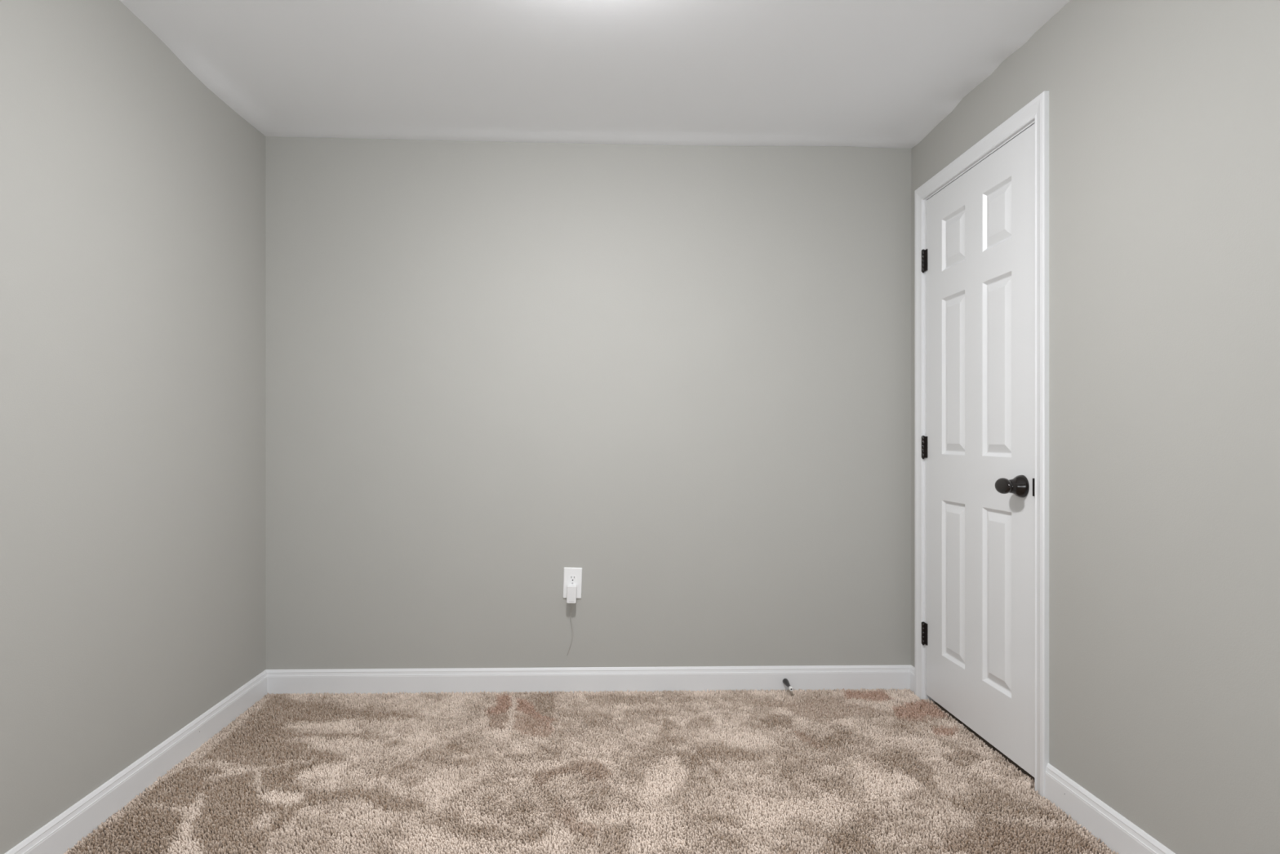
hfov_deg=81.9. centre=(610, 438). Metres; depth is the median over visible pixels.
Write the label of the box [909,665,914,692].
baseboard
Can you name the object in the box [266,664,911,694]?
baseboard
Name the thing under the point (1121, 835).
baseboard
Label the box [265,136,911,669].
wall
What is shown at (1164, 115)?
wall
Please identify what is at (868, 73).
ceiling
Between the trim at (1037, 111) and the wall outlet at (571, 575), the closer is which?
the trim at (1037, 111)
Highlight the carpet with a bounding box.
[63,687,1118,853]
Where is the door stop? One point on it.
(785, 681)
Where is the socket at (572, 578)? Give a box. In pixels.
[568,574,576,582]
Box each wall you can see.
[0,0,265,853]
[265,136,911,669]
[911,0,1279,853]
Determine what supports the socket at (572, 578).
attached to the wall outlet at (571, 575)
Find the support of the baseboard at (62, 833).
attached to the wall at (132, 195)
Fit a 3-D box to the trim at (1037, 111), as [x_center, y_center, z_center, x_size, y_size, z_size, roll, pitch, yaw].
[1.372,0.020,2.691,0.138,2.149,0.902,0,0,-1]
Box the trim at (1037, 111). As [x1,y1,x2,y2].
[914,90,1048,797]
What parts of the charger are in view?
cord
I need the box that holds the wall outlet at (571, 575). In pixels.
[563,567,582,598]
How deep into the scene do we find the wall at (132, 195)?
2.17 m
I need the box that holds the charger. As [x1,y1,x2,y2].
[566,584,576,654]
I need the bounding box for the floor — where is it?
[99,690,1102,853]
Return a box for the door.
[921,123,1035,777]
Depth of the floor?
2.24 m
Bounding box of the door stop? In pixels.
[782,678,793,691]
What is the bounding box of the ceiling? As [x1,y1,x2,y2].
[119,0,1070,148]
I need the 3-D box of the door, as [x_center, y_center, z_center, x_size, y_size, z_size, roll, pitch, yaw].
[1.304,0.039,2.694,0.106,2.052,0.777,0,0,-1]
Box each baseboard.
[4,669,266,853]
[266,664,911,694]
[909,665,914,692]
[1044,763,1175,853]
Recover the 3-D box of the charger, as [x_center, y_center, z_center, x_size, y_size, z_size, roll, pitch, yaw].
[-0.167,0.780,3.151,0.044,0.305,0.047,0,0,-1]
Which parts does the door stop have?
stop rod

